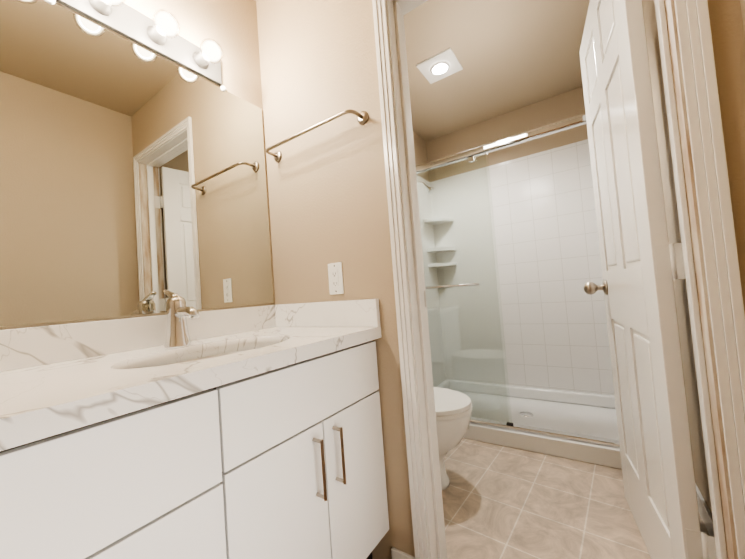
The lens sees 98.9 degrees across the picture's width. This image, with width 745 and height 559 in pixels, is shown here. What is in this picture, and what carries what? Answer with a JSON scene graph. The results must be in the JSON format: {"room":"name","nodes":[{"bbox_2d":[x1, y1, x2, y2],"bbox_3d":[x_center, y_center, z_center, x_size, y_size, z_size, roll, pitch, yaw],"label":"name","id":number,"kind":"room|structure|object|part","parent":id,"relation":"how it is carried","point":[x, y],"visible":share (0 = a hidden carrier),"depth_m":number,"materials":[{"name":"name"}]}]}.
{"room":"bathroom","nodes":[
{"label":"bathroom","id":0,"kind":"room"},
{"bbox_2d":[0,0,428,329],"bbox_3d":[-0.538,-0.122,1.476,0.120,2.407,4.160,-6,-3,34],"label":"wall","id":1,"kind":"structure","parent":0,"point":[230,27],"depth_m":1.37,"materials":[{"name":"beige paint"}]},
{"bbox_2d":[0,0,273,326],"bbox_3d":[-0.893,-0.346,0.867,0.011,0.924,1.458,-6,-3,34],"label":"mirror","id":2,"kind":"object","parent":1,"relation":"attached to","point":[132,178],"visible":1,"depth_m":1.00,"materials":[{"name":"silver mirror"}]},
{"bbox_2d":[0,305,275,368],"bbox_3d":[-0.856,0.172,0.836,0.021,0.100,1.498,-6,-3,34],"label":"backsplash","id":3,"kind":"structure","parent":1,"relation":"attached to","point":[39,345],"depth_m":0.92,"materials":[{"name":"white stone"}]},
{"bbox_2d":[55,0,222,85],"bbox_3d":[-0.849,-0.859,0.899,0.133,0.107,0.950,-6,-3,34],"label":"vanity light","id":4,"kind":"object","parent":1,"relation":"attached to","point":[159,36],"visible":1,"depth_m":1.09,"materials":[{"name":"chrome"},{"name":"glass"}]},
{"bbox_2d":[416,175,445,386],"bbox_3d":[0.382,0.016,2.697,0.008,1.910,0.852,-6,-3,34],"label":"wall tile","id":5,"kind":"structure","parent":1,"relation":"attached to","point":[429,312],"depth_m":2.92,"materials":[{"name":"white tile"}]},
{"bbox_2d":[255,0,589,140],"bbox_3d":[0.038,-1.418,1.070,1.740,0.060,4.160,-6,-3,34],"label":"ceiling","id":6,"kind":"structure","parent":0,"point":[511,55],"depth_m":2.00,"materials":[{"name":"beige paint"}]},
{"bbox_2d":[416,47,462,83],"bbox_3d":[0.435,-1.365,2.058,0.230,0.026,0.230,-6,-3,34],"label":"recessed light","id":7,"kind":"object","parent":6,"relation":"in","point":[440,66],"visible":0.98,"depth_m":2.04,"materials":[{"name":"white"}]},
{"bbox_2d":[256,0,744,558],"bbox_3d":[0.186,-0.190,1.105,1.500,2.407,0.120,-6,-3,34],"label":"wall","id":8,"kind":"structure","parent":0,"point":[326,182],"depth_m":1.23,"materials":[{"name":"beige paint"}]},
{"bbox_2d":[266,109,367,161],"bbox_3d":[-0.253,-0.576,1.276,0.523,0.048,0.081,-6,-3,34],"label":"towel rail","id":9,"kind":"object","parent":8,"relation":"attached to","point":[362,118],"visible":1,"depth_m":1.20,"materials":[{"name":"silver metal"}]},
{"bbox_2d":[276,299,379,324],"bbox_3d":[-0.206,0.141,1.288,0.550,0.100,0.020,-6,-3,34],"label":"backsplash","id":10,"kind":"structure","parent":8,"relation":"attached to","point":[363,311],"depth_m":1.25,"materials":[{"name":"white stone"}]},
{"bbox_2d":[328,262,343,294],"bbox_3d":[-0.146,-0.004,1.254,0.072,0.124,0.008,-6,-3,34],"label":"electrical outlet","id":11,"kind":"object","parent":8,"relation":"attached to","point":[335,276],"visible":1,"depth_m":1.25,"materials":[{"name":"white plastic"}]},
{"bbox_2d":[372,0,744,558],"bbox_3d":[0.445,-0.052,0.931,0.802,2.081,0.158,-6,-3,34],"label":"door frame","id":12,"kind":"structure","parent":8,"relation":"attached to","point":[710,254],"depth_m":0.72,"materials":[{"name":"white wood"}]},
{"bbox_3d":[0.471,-0.042,0.968,0.700,1.560,0.037,-6,-3,34],"label":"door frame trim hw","id":13,"kind":"part","parent":12,"relation":"part of","materials":[{"name":"white wood"}]},
{"bbox_2d":[579,0,708,558],"bbox_3d":[0.893,-0.053,1.120,0.199,2.015,0.704,-5,-2,27],"label":"door","id":14,"kind":"structure","parent":8,"relation":"in","point":[652,420],"depth_m":0.95,"materials":[{"name":"white wood"}]},
{"bbox_3d":[1.035,0.032,1.387,0.199,0.066,0.099,-5,-2,27],"label":"knob","id":15,"kind":"part","parent":14,"relation":"part of","materials":[{"name":"silver metal"}]},
{"bbox_3d":[0.743,-0.069,0.808,0.040,1.560,0.011,-5,-2,27],"label":"door hinge","id":16,"kind":"part","parent":14,"relation":"part of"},
{"bbox_2d":[426,86,587,181],"bbox_3d":[1.262,-0.209,2.695,1.500,2.407,0.120,-6,-3,34],"label":"wall","id":17,"kind":"structure","parent":0,"point":[563,106],"depth_m":2.66,"materials":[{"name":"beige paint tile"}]},
{"bbox_2d":[430,139,613,394],"bbox_3d":[1.238,-0.050,2.636,1.500,1.910,0.008,-6,-3,34],"label":"wall tile","id":18,"kind":"structure","parent":17,"relation":"attached to","point":[546,269],"depth_m":2.59,"materials":[{"name":"white tile"}]},
{"bbox_2d":[442,438,709,558],"bbox_3d":[0.221,1.040,0.975,1.740,0.060,4.160,-6,-3,34],"label":"floor","id":19,"kind":"structure","parent":0,"point":[502,502],"depth_m":1.38,"materials":[{"name":"tile"}]},
{"bbox_2d":[0,333,388,558],"bbox_3d":[-0.587,0.647,0.659,0.583,0.819,1.497,-6,-3,34],"label":"bathroom vanity","id":20,"kind":"object","parent":19,"relation":"on","point":[180,430],"depth_m":0.65,"materials":[{"name":"white wood"}]},
{"bbox_2d":[0,325,380,440],"bbox_3d":[-0.624,0.219,0.680,0.571,0.040,1.498,-6,-3,34],"label":"countertop","id":21,"kind":"structure","parent":20,"relation":"on","point":[33,397],"depth_m":0.65,"materials":[{"name":"white stone"}]},
{"bbox_2d":[156,289,203,348],"bbox_3d":[-0.596,0.116,0.993,0.190,0.184,0.076,-6,-3,34],"label":"faucet","id":22,"kind":"object","parent":21,"relation":"on","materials":[{"name":"silver metal"}]},
{"bbox_2d":[128,341,275,372],"bbox_3d":[-0.429,0.301,0.887,0.330,0.162,0.517,-6,-3,34],"label":"sink","id":23,"kind":"object","parent":21,"relation":"in","point":[251,344],"depth_m":0.98,"materials":[{"name":"white ceramic"}]},
{"bbox_2d":[433,387,471,489],"bbox_3d":[0.183,0.637,1.702,0.687,0.805,0.430,-6,-3,34],"label":"toilet","id":24,"kind":"object","parent":19,"relation":"on","point":[453,409],"visible":0.25,"depth_m":1.49,"materials":[{"name":"white ceramic"}]},
{"bbox_3d":[0.267,0.629,1.646,0.484,0.039,0.376,-6,-3,34],"label":"seat","id":25,"kind":"part","parent":24,"relation":"part of","materials":[{"name":"white plastic"}]},
{"bbox_2d":[416,113,621,468],"bbox_3d":[0.999,0.045,2.269,1.483,1.908,0.868,-6,-3,34],"label":"shower","id":26,"kind":"object","parent":19,"relation":"on","point":[581,426],"visible":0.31,"depth_m":2.08,"materials":[{"name":"clear glass"}]},
{"bbox_2d":[424,217,456,267],"bbox_3d":[0.625,-0.339,2.921,0.200,0.438,0.200,-6,-3,34],"label":"shelf","id":27,"kind":"object","parent":26,"relation":"attached to","point":[449,219],"depth_m":2.88,"materials":[{"name":"white plastic"}]},
{"bbox_3d":[0.495,0.070,2.166,0.711,1.682,0.024,-6,-3,34],"label":"glass","id":28,"kind":"part","parent":26,"relation":"part of","materials":[{"name":"clear glass"}]},
{"bbox_2d":[642,0,744,513],"bbox_3d":[0.798,-0.256,0.569,0.120,2.407,4.160,-6,-3,34],"label":"wall","id":29,"kind":"structure","parent":0,"point":[680,289],"depth_m":1.28,"materials":[{"name":"beige paint"}]},
{"bbox_2d":[695,483,713,536],"bbox_3d":[1.175,0.901,1.088,0.029,0.085,0.938,-6,-3,34],"label":"baseboard","id":30,"kind":"structure","parent":29,"relation":"attached to","point":[705,513],"depth_m":1.21,"materials":[{"name":"white wood"}]}
]}

